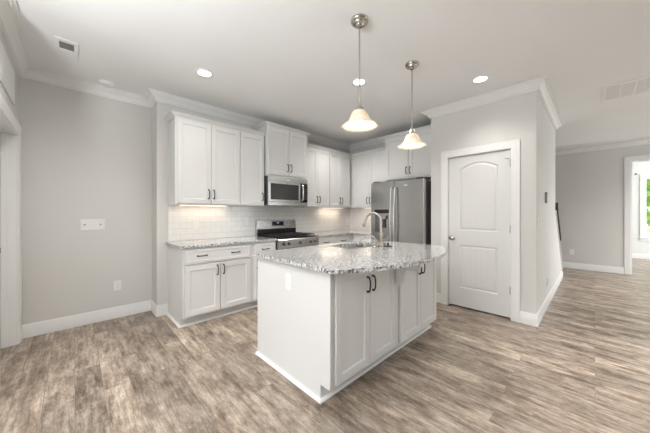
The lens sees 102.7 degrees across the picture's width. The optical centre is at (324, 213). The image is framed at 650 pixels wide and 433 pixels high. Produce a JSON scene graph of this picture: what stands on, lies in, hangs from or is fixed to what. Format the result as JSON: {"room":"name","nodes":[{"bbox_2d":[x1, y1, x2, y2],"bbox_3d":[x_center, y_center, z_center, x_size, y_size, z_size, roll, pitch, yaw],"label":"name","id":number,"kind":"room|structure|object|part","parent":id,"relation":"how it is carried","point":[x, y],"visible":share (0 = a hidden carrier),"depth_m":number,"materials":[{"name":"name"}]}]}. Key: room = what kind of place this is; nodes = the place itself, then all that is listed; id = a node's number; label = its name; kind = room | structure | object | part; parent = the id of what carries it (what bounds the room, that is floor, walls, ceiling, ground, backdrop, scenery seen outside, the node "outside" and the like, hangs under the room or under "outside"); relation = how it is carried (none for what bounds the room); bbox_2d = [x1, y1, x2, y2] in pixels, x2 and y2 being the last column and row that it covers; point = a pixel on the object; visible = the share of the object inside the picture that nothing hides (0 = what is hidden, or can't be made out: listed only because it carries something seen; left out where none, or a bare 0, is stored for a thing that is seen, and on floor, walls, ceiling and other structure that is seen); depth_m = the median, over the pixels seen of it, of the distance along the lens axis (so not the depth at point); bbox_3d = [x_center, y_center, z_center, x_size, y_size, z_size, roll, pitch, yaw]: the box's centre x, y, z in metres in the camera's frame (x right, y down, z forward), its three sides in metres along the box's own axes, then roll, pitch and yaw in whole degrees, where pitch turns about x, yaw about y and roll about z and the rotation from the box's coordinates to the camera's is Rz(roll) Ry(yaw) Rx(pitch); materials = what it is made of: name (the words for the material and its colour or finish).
{"room":"kitchen","nodes":[
{"label":"kitchen","id":0,"kind":"room"},
{"bbox_2d":[0,29,19,123],"bbox_3d":[-2.631,-0.100,2.069,0.120,2.740,1.430,0,0,-44],"label":"wall","id":1,"kind":"structure","parent":0,"point":[15,109],"depth_m":2.36,"materials":[{"name":"beige paint"}]},
{"bbox_2d":[0,39,14,104],"bbox_3d":[-2.571,-1.125,2.104,0.014,0.290,0.677,0,0,-44],"label":"access panel","id":2,"kind":"object","parent":1,"relation":"attached to","point":[7,74],"visible":1,"depth_m":2.08,"materials":[{"name":"paint"}]},
{"bbox_2d":[0,93,21,348],"bbox_3d":[-2.709,0.206,2.153,0.156,2.125,1.084,0,0,-44],"label":"door","id":3,"kind":"structure","parent":1,"relation":"in","point":[10,128],"depth_m":2.47,"materials":[{"name":"paint"}]},
{"bbox_2d":[20,77,151,324],"bbox_3d":[-2.761,-0.100,3.019,1.250,2.740,0.120,0,0,-44],"label":"wall","id":4,"kind":"structure","parent":0,"point":[85,155],"depth_m":2.94,"materials":[{"name":"beige paint"}]},
{"bbox_2d":[80,219,104,229],"bbox_3d":[-2.681,0.130,3.001,0.206,0.121,0.016,0,0,-44],"label":"light switch","id":5,"kind":"object","parent":4,"relation":"attached to","point":[85,224],"visible":1,"depth_m":2.99,"materials":[{"name":"white plastic"}]},
{"bbox_2d":[22,300,167,338],"bbox_3d":[-2.526,1.201,2.951,1.235,0.136,0.304,0,0,-44],"label":"baseboard","id":6,"kind":"structure","parent":4,"relation":"attached to","point":[53,325],"depth_m":2.98,"materials":[{"name":"paint"}]},
{"bbox_2d":[113,280,121,290],"bbox_3d":[-2.521,0.878,3.160,0.078,0.122,0.008,0,0,-44],"label":"electrical outlet","id":7,"kind":"object","parent":4,"relation":"attached to","point":[117,285],"visible":1,"depth_m":3.16,"materials":[{"name":"white plastic"}]},
{"bbox_2d":[0,0,564,150],"bbox_3d":[0.438,-1.423,3.459,6.228,0.094,3.683,0,0,-44],"label":"trim","id":8,"kind":"structure","parent":4,"relation":"attached to","point":[11,26],"depth_m":3.11,"materials":[{"name":"paint"}]},
{"bbox_2d":[152,102,349,304],"bbox_3d":[-0.907,-0.100,4.604,3.620,2.740,0.410,0,0,-44],"label":"wall","id":9,"kind":"structure","parent":0,"point":[160,110],"depth_m":3.26,"materials":[{"name":"beige paint"}]},
{"bbox_2d":[163,110,240,205],"bbox_3d":[-1.584,-0.644,3.410,0.850,1.085,0.367,0,0,-44],"label":"upper cabinet","id":10,"kind":"object","parent":9,"relation":"attached to","point":[204,154],"visible":1,"depth_m":3.25,"materials":[{"name":"paint"}]},
{"bbox_3d":[-1.602,-0.627,3.197,0.387,1.014,0.020,0,0,-44],"label":"door","id":11,"kind":"part","parent":10,"relation":"part of","materials":[{"name":"paint"}]},
{"bbox_3d":[-1.585,-1.163,3.411,0.850,0.047,0.364,0,0,-44],"label":"crown","id":12,"kind":"part","parent":10,"relation":"part of","materials":[{"name":"paint"}]},
{"bbox_3d":[-1.321,-0.627,3.468,0.384,1.014,0.020,0,0,-44],"label":"door","id":13,"kind":"part","parent":10,"relation":"part of","materials":[{"name":"paint"}]},
{"bbox_2d":[244,218,247,225],"bbox_3d":[-1.217,0.130,4.003,0.074,0.118,0.008,0,0,-44],"label":"light switch","id":14,"kind":"object","parent":9,"relation":"attached to","point":[245,219],"visible":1,"depth_m":4.00,"materials":[{"name":"white plastic"}]},
{"bbox_2d":[239,127,265,206],"bbox_3d":[-1.139,-0.644,3.839,0.384,1.085,0.367,0,0,-44],"label":"upper cabinet","id":15,"kind":"object","parent":9,"relation":"attached to","point":[251,141],"visible":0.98,"depth_m":3.73,"materials":[{"name":"paint"}]},
{"bbox_3d":[-1.031,-1.163,3.727,0.384,0.047,0.050,0,0,-44],"label":"crown","id":16,"kind":"part","parent":15,"relation":"part of","materials":[{"name":"paint"}]},
{"bbox_2d":[168,205,349,240],"bbox_3d":[-0.721,0.170,4.492,3.492,0.600,0.008,0,0,-44],"label":"backsplash","id":17,"kind":"structure","parent":9,"relation":"attached to","point":[213,221],"depth_m":3.91,"materials":[{"name":"white tile"}]},
{"bbox_2d":[252,121,310,179],"bbox_3d":[-0.690,-0.954,4.223,0.866,0.778,0.437,0,0,-44],"label":"upper cabinet","id":18,"kind":"object","parent":9,"relation":"attached to","point":[285,148],"visible":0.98,"depth_m":4.04,"materials":[{"name":"paint"}]},
{"bbox_3d":[-0.700,-0.936,3.969,0.362,0.707,0.020,0,0,-44],"label":"door","id":19,"kind":"part","parent":18,"relation":"part of","materials":[{"name":"paint"}]},
{"bbox_3d":[-0.691,-1.319,4.224,0.866,0.047,0.434,0,0,-44],"label":"crown","id":20,"kind":"part","parent":18,"relation":"part of","materials":[{"name":"paint"}]},
{"bbox_2d":[264,175,306,205],"bbox_3d":[-0.680,-0.341,4.215,0.753,0.444,0.462,0,0,-44],"label":"microwave","id":21,"kind":"object","parent":18,"relation":"attached to","point":[278,191],"visible":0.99,"depth_m":4.04,"materials":[{"name":"silver metal"}]},
{"bbox_3d":[-0.626,-0.332,4.048,0.596,0.310,0.029,0,0,-44],"label":"door","id":22,"kind":"part","parent":21,"relation":"part of","materials":[{"name":"silver metal"}]},
{"bbox_3d":[-0.572,-0.525,4.102,0.749,0.073,0.026,0,0,-44],"label":"trim","id":23,"kind":"part","parent":21,"relation":"part of","materials":[{"name":"silver metal"}]},
{"bbox_3d":[-0.572,-0.147,4.102,0.749,0.056,0.026,0,0,-44],"label":"trim","id":24,"kind":"part","parent":21,"relation":"part of","materials":[{"name":"silver metal"}]},
{"bbox_3d":[-0.363,-0.335,4.242,0.027,0.285,0.064,0,0,-34],"label":"handle","id":25,"kind":"part","parent":21,"relation":"part of","materials":[{"name":"metal"}]},
{"bbox_3d":[-0.355,-0.332,4.309,0.149,0.310,0.028,0,0,-44],"label":"control panel","id":26,"kind":"part","parent":21,"relation":"part of","materials":[{"name":"black ceramic"}]},
{"bbox_3d":[-0.435,-0.936,4.224,0.362,0.707,0.020,0,0,-44],"label":"door","id":27,"kind":"part","parent":18,"relation":"part of","materials":[{"name":"paint"}]},
{"bbox_2d":[294,143,330,207],"bbox_3d":[-0.224,-0.644,4.720,0.574,1.085,0.367,0,0,-44],"label":"upper cabinet","id":28,"kind":"object","parent":9,"relation":"attached to","point":[317,156],"visible":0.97,"depth_m":4.60,"materials":[{"name":"paint"}]},
{"bbox_3d":[-0.226,-0.627,4.523,0.264,1.014,0.020,0,0,-44],"label":"door","id":29,"kind":"part","parent":28,"relation":"part of","materials":[{"name":"paint"}]},
{"bbox_3d":[-0.116,-1.163,4.608,0.574,0.047,0.050,0,0,-44],"label":"crown","id":30,"kind":"part","parent":28,"relation":"part of","materials":[{"name":"paint"}]},
{"bbox_3d":[-0.026,-0.627,4.715,0.280,1.014,0.020,0,0,-44],"label":"door","id":31,"kind":"part","parent":28,"relation":"part of","materials":[{"name":"paint"}]},
{"bbox_2d":[329,149,350,207],"bbox_3d":[0.206,-0.644,5.135,0.619,1.085,0.367,0,0,-44],"label":"upper cabinet","id":32,"kind":"object","parent":9,"relation":"attached to","point":[339,161],"visible":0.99,"depth_m":5.00,"materials":[{"name":"paint"}]},
{"bbox_3d":[0.192,-0.627,4.925,0.288,1.014,0.020,0,0,-44],"label":"door","id":33,"kind":"part","parent":32,"relation":"part of","materials":[{"name":"paint"}]},
{"bbox_3d":[0.314,-1.163,5.022,0.619,0.047,0.050,0,0,-44],"label":"crown","id":34,"kind":"part","parent":32,"relation":"part of","materials":[{"name":"paint"}]},
{"bbox_3d":[0.402,-0.627,5.128,0.287,1.014,0.020,0,0,-44],"label":"door","id":35,"kind":"part","parent":32,"relation":"part of","materials":[{"name":"paint"}]},
{"bbox_2d":[0,258,649,432],"bbox_3d":[3.013,1.320,2.277,15.700,0.100,9.300,0,0,-44],"label":"floor","id":36,"kind":"structure","parent":0,"point":[585,367],"depth_m":2.00,"materials":[{"name":"wood"}]},
{"bbox_2d":[166,243,252,327],"bbox_3d":[-1.454,0.828,3.331,0.874,0.882,0.662,0,0,-44],"label":"base cabinet","id":37,"kind":"object","parent":36,"relation":"on","point":[212,282],"visible":1,"depth_m":3.07,"materials":[{"name":"paint"}]},
{"bbox_3d":[-1.399,0.865,2.983,0.387,0.560,0.020,0,0,-44],"label":"door","id":38,"kind":"part","parent":37,"relation":"part of","materials":[{"name":"paint"}]},
{"bbox_3d":[-1.487,1.260,3.364,0.874,0.017,0.548,0,0,-44],"label":"shoe molding","id":39,"kind":"part","parent":37,"relation":"part of","materials":[{"name":"paint"}]},
{"bbox_3d":[-1.257,0.486,3.120,0.782,0.157,0.020,0,0,-44],"label":"drawer","id":40,"kind":"part","parent":37,"relation":"part of","materials":[{"name":"paint"}]},
{"bbox_2d":[166,236,276,248],"bbox_3d":[-1.335,0.371,3.458,1.230,0.030,0.635,0,0,-44],"label":"countertop","id":41,"kind":"structure","parent":37,"relation":"on","point":[185,244],"depth_m":3.28,"materials":[{"name":"stone"}]},
{"bbox_3d":[-1.115,0.865,3.257,0.388,0.560,0.020,0,0,-44],"label":"door","id":42,"kind":"part","parent":37,"relation":"part of","materials":[{"name":"paint"}]},
{"bbox_2d":[251,241,275,307],"bbox_3d":[-1.015,0.828,3.754,0.344,0.882,0.662,0,0,-44],"label":"base cabinet","id":43,"kind":"object","parent":36,"relation":"on","point":[270,245],"visible":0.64,"depth_m":3.45,"materials":[{"name":"paint"}]},
{"bbox_3d":[-0.815,0.865,3.546,0.309,0.560,0.020,0,0,-44],"label":"door","id":44,"kind":"part","parent":43,"relation":"part of","materials":[{"name":"paint"}]},
{"bbox_3d":[-0.815,0.486,3.546,0.309,0.157,0.020,0,0,-44],"label":"drawer","id":45,"kind":"part","parent":43,"relation":"part of","materials":[{"name":"paint"}]},
{"bbox_2d":[255,219,318,249],"bbox_3d":[-0.581,0.687,4.121,0.756,1.164,0.716,0,0,-44],"label":"gas range","id":46,"kind":"object","parent":36,"relation":"on","point":[283,230],"visible":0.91,"depth_m":4.11,"materials":[{"name":"silver metal"}]},
{"bbox_2d":[260,235,317,239],"bbox_3d":[-0.589,0.362,4.129,0.756,0.016,0.575,0,0,-44],"label":"cooktop","id":47,"kind":"object","parent":46,"relation":"in","point":[279,237],"depth_m":3.92,"materials":[{"name":"metal"}]},
{"bbox_3d":[-0.386,0.439,3.919,0.756,0.133,0.038,0,0,-44],"label":"control panel","id":48,"kind":"part","parent":46,"relation":"part of","materials":[{"name":"silver metal"}]},
{"bbox_2d":[255,257,394,403],"bbox_3d":[0.011,0.828,2.292,0.844,0.882,0.973,0,0,-44],"label":"base cabinet","id":49,"kind":"object","parent":36,"relation":"on","point":[322,334],"visible":0.93,"depth_m":1.93,"materials":[{"name":"paint"}]},
{"bbox_2d":[286,273,291,289],"bbox_3d":[-0.282,0.528,2.015,0.008,0.125,0.078,0,0,-44],"label":"electrical outlet","id":50,"kind":"object","parent":49,"relation":"attached to","point":[288,276],"visible":1,"depth_m":2.01,"materials":[{"name":"white plastic"}]},
{"bbox_3d":[-0.285,0.828,2.035,0.012,0.882,0.932,0,0,-44],"label":"panel","id":51,"kind":"part","parent":49,"relation":"part of","materials":[{"name":"paint"}]},
{"bbox_3d":[-0.027,1.260,2.331,0.844,0.017,0.864,0,0,-44],"label":"shoe molding","id":52,"kind":"part","parent":49,"relation":"part of","materials":[{"name":"paint"}]},
{"bbox_3d":[0.202,0.775,1.859,0.370,0.746,0.020,0,0,-44],"label":"door","id":53,"kind":"part","parent":49,"relation":"part of","materials":[{"name":"paint"}]},
{"bbox_3d":[0.332,0.535,1.948,0.019,0.128,0.032,0,0,-44],"label":"handle","id":54,"kind":"part","parent":49,"relation":"part of","materials":[{"name":"brown metal"}]},
{"bbox_3d":[0.469,0.775,2.117,0.358,0.746,0.020,0,0,-44],"label":"door","id":55,"kind":"part","parent":49,"relation":"part of","materials":[{"name":"paint"}]},
{"bbox_2d":[395,264,422,284],"bbox_3d":[0.693,0.499,2.181,0.044,0.225,0.240,0,0,-44],"label":"corbel","id":56,"kind":"object","parent":49,"relation":"attached to","point":[401,273],"visible":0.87,"depth_m":2.20,"materials":[{"name":"paint"}]},
{"bbox_2d":[318,234,352,244],"bbox_3d":[0.004,0.828,4.735,0.904,0.882,0.662,0,0,-44],"label":"base cabinet","id":57,"kind":"object","parent":36,"relation":"on","point":[340,238],"visible":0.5,"depth_m":4.49,"materials":[{"name":"paint"}]},
{"bbox_3d":[0.029,0.486,4.359,0.382,0.157,0.020,0,0,-44],"label":"drawer","id":58,"kind":"part","parent":57,"relation":"part of","materials":[{"name":"paint"}]},
{"bbox_2d":[305,230,370,236],"bbox_3d":[0.379,0.371,4.777,1.517,0.030,1.115,0,0,-44],"label":"countertop","id":59,"kind":"structure","parent":57,"relation":"on","point":[336,232],"depth_m":4.82,"materials":[{"name":"stone"}]},
{"bbox_3d":[0.315,0.486,4.634,0.388,0.157,0.020,0,0,-44],"label":"drawer","id":60,"kind":"part","parent":57,"relation":"part of","materials":[{"name":"paint"}]},
{"bbox_2d":[353,234,370,240],"bbox_3d":[0.899,0.828,4.859,0.662,0.882,0.503,0,0,-44],"label":"base cabinet","id":61,"kind":"object","parent":36,"relation":"on","point":[356,237],"visible":0.09,"depth_m":4.71,"materials":[{"name":"paint"}]},
{"bbox_2d":[371,177,430,244],"bbox_3d":[1.326,0.372,4.260,0.820,1.794,0.906,0,0,-44],"label":"refrigerator","id":62,"kind":"object","parent":36,"relation":"on","point":[403,206],"visible":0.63,"depth_m":3.93,"materials":[{"name":"silver metal"}]},
{"bbox_3d":[0.914,-0.030,4.209,0.004,0.061,0.267,0,0,-44],"label":"dispenser panel","id":63,"kind":"part","parent":62,"relation":"part of","materials":[{"name":"black plastic"}]},
{"bbox_3d":[0.953,0.327,4.228,0.078,1.657,0.434,0,0,-44],"label":"freezer door","id":64,"kind":"part","parent":62,"relation":"part of","materials":[{"name":"silver metal"}]},
{"bbox_3d":[1.028,0.110,4.040,0.086,1.065,0.027,0,0,-44],"label":"handle","id":65,"kind":"part","parent":62,"relation":"part of","materials":[{"name":"metal"}]},
{"bbox_3d":[1.072,0.110,3.994,0.086,1.065,0.027,0,0,-44],"label":"handle","id":66,"kind":"part","parent":62,"relation":"part of","materials":[{"name":"metal"}]},
{"bbox_3d":[1.269,0.327,3.900,0.078,1.657,0.466,0,0,-44],"label":"door","id":67,"kind":"part","parent":62,"relation":"part of","materials":[{"name":"silver metal"}]},
{"bbox_2d":[387,261,435,355],"bbox_3d":[0.623,0.828,2.881,0.854,0.882,0.973,0,0,-44],"label":"base cabinet","id":68,"kind":"object","parent":36,"relation":"on","point":[415,299],"visible":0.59,"depth_m":2.50,"materials":[{"name":"paint"}]},
{"bbox_2d":[253,239,445,273],"bbox_3d":[0.406,0.371,2.508,1.735,0.030,1.250,0,0,-44],"label":"countertop","id":69,"kind":"structure","parent":68,"relation":"on","point":[326,258],"depth_m":2.19,"materials":[{"name":"stone"}]},
{"bbox_2d":[340,244,372,248],"bbox_3d":[0.381,0.472,2.935,0.672,0.172,0.400,0,0,-44],"label":"sink","id":70,"kind":"object","parent":69,"relation":"in","point":[359,245],"visible":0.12,"depth_m":3.19,"materials":[{"name":"silver metal"}]},
{"bbox_3d":[0.259,0.472,2.818,0.335,0.172,0.400,0,0,-44],"label":"bowl","id":71,"kind":"part","parent":70,"relation":"part of","materials":[{"name":"silver metal"}]},
{"bbox_3d":[0.502,0.472,3.052,0.335,0.172,0.400,0,0,-44],"label":"bowl","id":72,"kind":"part","parent":70,"relation":"part of","materials":[{"name":"silver metal"}]},
{"bbox_2d":[364,235,376,247],"bbox_3d":[0.479,0.291,2.714,0.144,0.129,0.047,0,0,37],"label":"soap dispenser","id":73,"kind":"object","parent":69,"relation":"on","point":[374,240],"visible":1,"depth_m":2.67,"materials":[{"name":"silver metal"}]},
{"bbox_2d":[362,212,388,246],"bbox_3d":[0.531,0.172,2.800,0.296,0.368,0.084,0,0,28],"label":"faucet","id":74,"kind":"object","parent":69,"relation":"on","point":[381,239],"visible":1,"depth_m":2.74,"materials":[{"name":"silver metal"}]},
{"bbox_3d":[0.798,0.775,2.434,0.371,0.746,0.020,0,0,-44],"label":"door","id":75,"kind":"part","parent":68,"relation":"part of","materials":[{"name":"paint"}]},
{"bbox_3d":[0.586,1.260,2.921,0.854,0.017,0.864,0,0,-44],"label":"shoe molding","id":76,"kind":"part","parent":68,"relation":"part of","materials":[{"name":"paint"}]},
{"bbox_3d":[1.069,0.775,2.694,0.367,0.746,0.020,0,0,-44],"label":"door","id":77,"kind":"part","parent":68,"relation":"part of","materials":[{"name":"paint"}]},
{"bbox_2d":[16,0,649,150],"bbox_3d":[3.013,-1.520,2.277,15.700,0.100,9.300,0,0,-44],"label":"ceiling","id":78,"kind":"structure","parent":0,"point":[294,64],"depth_m":2.35,"materials":[{"name":"paint"}]},
{"bbox_2d":[54,36,78,59],"bbox_3d":[-2.301,-1.465,2.317,0.150,0.010,0.330,0,0,-44],"label":"ceiling vent","id":79,"kind":"object","parent":78,"relation":"in","point":[63,47],"visible":1,"depth_m":2.31,"materials":[{"name":"white plastic"}]},
{"bbox_2d":[98,79,113,86],"bbox_3d":[-2.463,-1.453,2.925,0.144,0.034,0.144,0,0,-44],"label":"smoke detector","id":80,"kind":"object","parent":78,"relation":"attached to","point":[105,83],"visible":1,"depth_m":2.90,"materials":[{"name":"white plastic"}]},
{"bbox_2d":[195,68,213,77],"bbox_3d":[-1.263,-1.466,2.724,0.184,0.006,0.184,0,0,-44],"label":"recessed light","id":81,"kind":"object","parent":78,"relation":"in","point":[202,72],"visible":1,"depth_m":2.71,"materials":[{"name":"white plastic"}]},
{"bbox_2d":[351,78,366,85],"bbox_3d":[0.380,-1.466,2.907,0.184,0.006,0.184,0,0,-44],"label":"recessed light","id":82,"kind":"object","parent":78,"relation":"in","point":[363,81],"visible":0.93,"depth_m":2.89,"materials":[{"name":"white plastic"}]},
{"bbox_2d":[341,13,377,132],"bbox_3d":[0.262,-1.064,1.977,0.274,0.812,0.274,0,0,-21],"label":"pendant lamp","id":83,"kind":"object","parent":78,"relation":"hanging from","point":[359,121],"visible":1,"depth_m":1.96,"materials":[{"name":"white glass"}]},
{"bbox_3d":[0.262,-0.719,1.977,0.274,0.121,0.274,0,0,24],"label":"lamp shade","id":84,"kind":"part","parent":83,"relation":"part of","materials":[{"name":"white glass"}]},
{"bbox_3d":[0.262,-1.125,1.977,0.012,0.581,0.012,0,0,-44],"label":"rod","id":85,"kind":"part","parent":83,"relation":"part of","materials":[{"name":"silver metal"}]},
{"bbox_3d":[0.262,-0.717,1.977,0.060,0.117,0.060,0,0,-44],"label":"bulb","id":86,"kind":"part","parent":83,"relation":"part of","materials":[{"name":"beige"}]},
{"bbox_2d":[397,60,426,149],"bbox_3d":[0.857,-1.064,2.560,0.274,0.812,0.274,0,0,-21],"label":"pendant lamp","id":87,"kind":"object","parent":78,"relation":"hanging from","point":[412,141],"visible":1,"depth_m":2.55,"materials":[{"name":"white glass"}]},
{"bbox_3d":[0.857,-0.719,2.560,0.274,0.121,0.274,0,0,24],"label":"lamp shade","id":88,"kind":"part","parent":87,"relation":"part of","materials":[{"name":"white glass"}]},
{"bbox_3d":[0.857,-1.125,2.560,0.012,0.581,0.012,0,0,-44],"label":"rod","id":89,"kind":"part","parent":87,"relation":"part of","materials":[{"name":"silver metal"}]},
{"bbox_2d":[471,75,489,82],"bbox_3d":[1.702,-1.466,2.846,0.184,0.006,0.184,0,0,-44],"label":"recessed light","id":90,"kind":"object","parent":78,"relation":"in","point":[481,78],"visible":1,"depth_m":2.84,"materials":[{"name":"white plastic"}]},
{"bbox_2d":[602,76,649,101],"bbox_3d":[3.691,-1.464,2.943,0.560,0.012,0.760,0,0,-44],"label":"ceiling vent","id":91,"kind":"object","parent":78,"relation":"in","point":[640,85],"visible":1,"depth_m":3.06,"materials":[{"name":"white plastic"}]},
{"bbox_2d":[350,143,430,230],"bbox_3d":[1.540,-0.100,4.759,0.120,2.740,3.580,0,0,-44],"label":"wall","id":92,"kind":"structure","parent":0,"point":[381,144],"depth_m":5.36,"materials":[{"name":"beige paint"}]},
{"bbox_2d":[350,208,370,230],"bbox_3d":[0.934,0.127,5.295,0.008,0.457,1.132,0,0,-44],"label":"backsplash","id":93,"kind":"structure","parent":92,"relation":"attached to","point":[357,216],"depth_m":5.50,"materials":[{"name":"white tile"}]},
{"bbox_2d":[351,147,386,207],"bbox_3d":[0.916,-0.644,5.054,0.367,1.085,0.839,0,0,-44],"label":"upper cabinet","id":94,"kind":"object","parent":92,"relation":"attached to","point":[367,167],"visible":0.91,"depth_m":5.00,"materials":[{"name":"paint"}]},
{"bbox_3d":[0.699,-0.627,5.076,0.020,1.014,0.385,0,0,-44],"label":"door","id":95,"kind":"part","parent":94,"relation":"part of","materials":[{"name":"paint"}]},
{"bbox_3d":[0.804,-1.163,4.945,0.050,0.047,0.839,0,0,-44],"label":"crown","id":96,"kind":"part","parent":94,"relation":"part of","materials":[{"name":"paint"}]},
{"bbox_3d":[0.966,-0.627,4.799,0.020,1.014,0.375,0,0,-44],"label":"door","id":97,"kind":"part","parent":94,"relation":"part of","materials":[{"name":"paint"}]},
{"bbox_2d":[381,125,430,181],"bbox_3d":[1.485,-0.954,4.398,0.457,0.778,0.955,0,0,-44],"label":"upper cabinet","id":98,"kind":"object","parent":92,"relation":"attached to","point":[400,164],"visible":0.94,"depth_m":4.27,"materials":[{"name":"paint"}]},
{"bbox_3d":[1.216,-0.936,4.409,0.020,0.707,0.429,0,0,-44],"label":"door","id":99,"kind":"part","parent":98,"relation":"part of","materials":[{"name":"paint"}]},
{"bbox_3d":[1.486,-1.319,4.399,0.454,0.047,0.955,0,0,-44],"label":"crown","id":100,"kind":"part","parent":98,"relation":"part of","materials":[{"name":"paint"}]},
{"bbox_3d":[1.519,-0.936,4.095,0.020,0.707,0.432,0,0,-44],"label":"door","id":101,"kind":"part","parent":98,"relation":"part of","materials":[{"name":"paint"}]},
{"bbox_2d":[431,91,537,313],"bbox_3d":[2.179,-0.100,3.562,0.620,2.740,1.198,0,0,-44],"label":"wall","id":102,"kind":"structure","parent":0,"point":[516,117],"depth_m":3.07,"materials":[{"name":"beige paint"}]},
{"bbox_2d":[436,293,440,302],"bbox_3d":[1.589,1.201,3.717,0.014,0.136,0.150,0,0,-44],"label":"baseboard","id":103,"kind":"structure","parent":102,"relation":"attached to","point":[438,295],"depth_m":3.69,"materials":[{"name":"paint"}]},
{"bbox_2d":[441,139,519,322],"bbox_3d":[1.981,0.204,3.370,0.169,2.130,0.900,0,0,-44],"label":"door","id":104,"kind":"structure","parent":102,"relation":"in","point":[480,185],"depth_m":3.31,"materials":[{"name":"paint"}]},
{"bbox_2d":[538,95,561,310],"bbox_3d":[3.538,-0.100,4.118,3.110,2.740,0.115,0,0,-44],"label":"wall","id":105,"kind":"structure","parent":0,"point":[546,130],"depth_m":3.52,"materials":[{"name":"beige paint"}]},
{"bbox_2d":[520,271,562,326],"bbox_3d":[3.487,1.201,4.085,3.258,0.136,0.165,0,0,-44],"label":"baseboard","id":106,"kind":"structure","parent":105,"relation":"attached to","point":[527,318],"depth_m":3.03,"materials":[{"name":"paint"}]},
{"bbox_2d":[545,192,548,202],"bbox_3d":[2.908,-0.205,3.410,0.100,0.140,0.030,0,0,-44],"label":"thermostat","id":107,"kind":"object","parent":105,"relation":"attached to","point":[546,193],"visible":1,"depth_m":3.37,"materials":[{"name":"white plastic"}]},
{"bbox_2d":[555,202,560,240],"bbox_3d":[4.042,0.158,4.510,0.600,0.674,0.045,0,0,-44],"label":"stair handrail","id":108,"kind":"object","parent":105,"relation":"attached to","point":[556,203],"visible":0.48,"depth_m":4.41,"materials":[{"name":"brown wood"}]},
{"bbox_2d":[555,210,562,269],"bbox_3d":[4.219,0.536,4.774,1.258,1.176,0.145,0,0,-44],"label":"trim","id":109,"kind":"structure","parent":105,"relation":"attached to","point":[555,210],"depth_m":4.65,"materials":[{"name":"paint"}]},
{"bbox_2d":[555,144,649,267],"bbox_3d":[6.860,-0.100,4.871,0.120,2.740,7.700,0,0,-44],"label":"wall","id":110,"kind":"structure","parent":0,"point":[589,186],"depth_m":5.75,"materials":[{"name":"beige paint"}]},
{"bbox_2d":[562,262,623,273],"bbox_3d":[5.227,1.201,6.470,0.014,0.136,2.910,0,0,-44],"label":"baseboard","id":111,"kind":"structure","parent":110,"relation":"attached to","point":[620,270],"depth_m":5.74,"materials":[{"name":"paint"}]},
{"bbox_2d":[555,139,649,154],"bbox_3d":[6.785,-1.425,4.799,0.086,0.089,7.500,0,0,-44],"label":"trim","id":112,"kind":"structure","parent":110,"relation":"attached to","point":[646,141],"depth_m":5.60,"materials":[{"name":"paint"}]},
{"bbox_2d":[624,155,649,274],"bbox_3d":[6.933,0.050,4.795,0.159,2.439,1.866,0,0,-44],"label":"trim","id":113,"kind":"structure","parent":110,"relation":"attached to","point":[628,161],"depth_m":5.37,"materials":[{"name":"paint"}]},
{"bbox_2d":[632,161,649,253],"bbox_3d":[8.768,-0.100,7.402,0.100,2.740,6.700,0,0,-44],"label":"wall","id":114,"kind":"structure","parent":0,"point":[638,247],"depth_m":7.31,"materials":[{"name":"white paint"}]},
{"bbox_2d":[632,253,649,258],"bbox_3d":[8.727,1.201,7.362,0.014,0.136,6.480,0,0,-44],"label":"baseboard","id":115,"kind":"structure","parent":114,"relation":"attached to","point":[634,255],"depth_m":7.25,"materials":[{"name":"paint"}]},
{"bbox_2d":[639,174,649,240],"bbox_3d":[9.249,-0.155,6.852,0.120,1.850,1.240,0,0,-44],"label":"window","id":116,"kind":"structure","parent":114,"relation":"in","point":[643,178],"depth_m":7.23,"materials":[{"name":"paint"}]},
{"bbox_3d":[9.233,0.721,6.836,0.075,0.099,1.240,0,0,-44],"label":"sill","id":117,"kind":"part","parent":116,"relation":"part of","materials":[{"name":"paint"}]},
{"bbox_3d":[9.275,-0.160,6.877,0.047,1.660,1.040,0,0,-44],"label":"frame","id":118,"kind":"part","parent":116,"relation":"part of","materials":[{"name":"paint"}]},
{"label":"outside","id":119,"kind":"structure","parent":0,"visible":0},
{"bbox_2d":[646,227,649,235],"bbox_3d":[22.849,1.620,17.144,33.300,0.200,43.000,0,0,-44],"label":"lawn","id":120,"kind":"structure","parent":119,"point":[647,228],"depth_m":21.73,"materials":[{"name":"green plant"}]},
{"bbox_2d":[646,179,649,226],"bbox_3d":[13.527,-1.058,10.384,3.911,5.566,3.948,0,0,-44],"label":"tree","id":121,"kind":"object","parent":120,"relation":"on","point":[647,180],"visible":0.02,"depth_m":10.17,"materials":[{"name":"green plant"}]}
]}

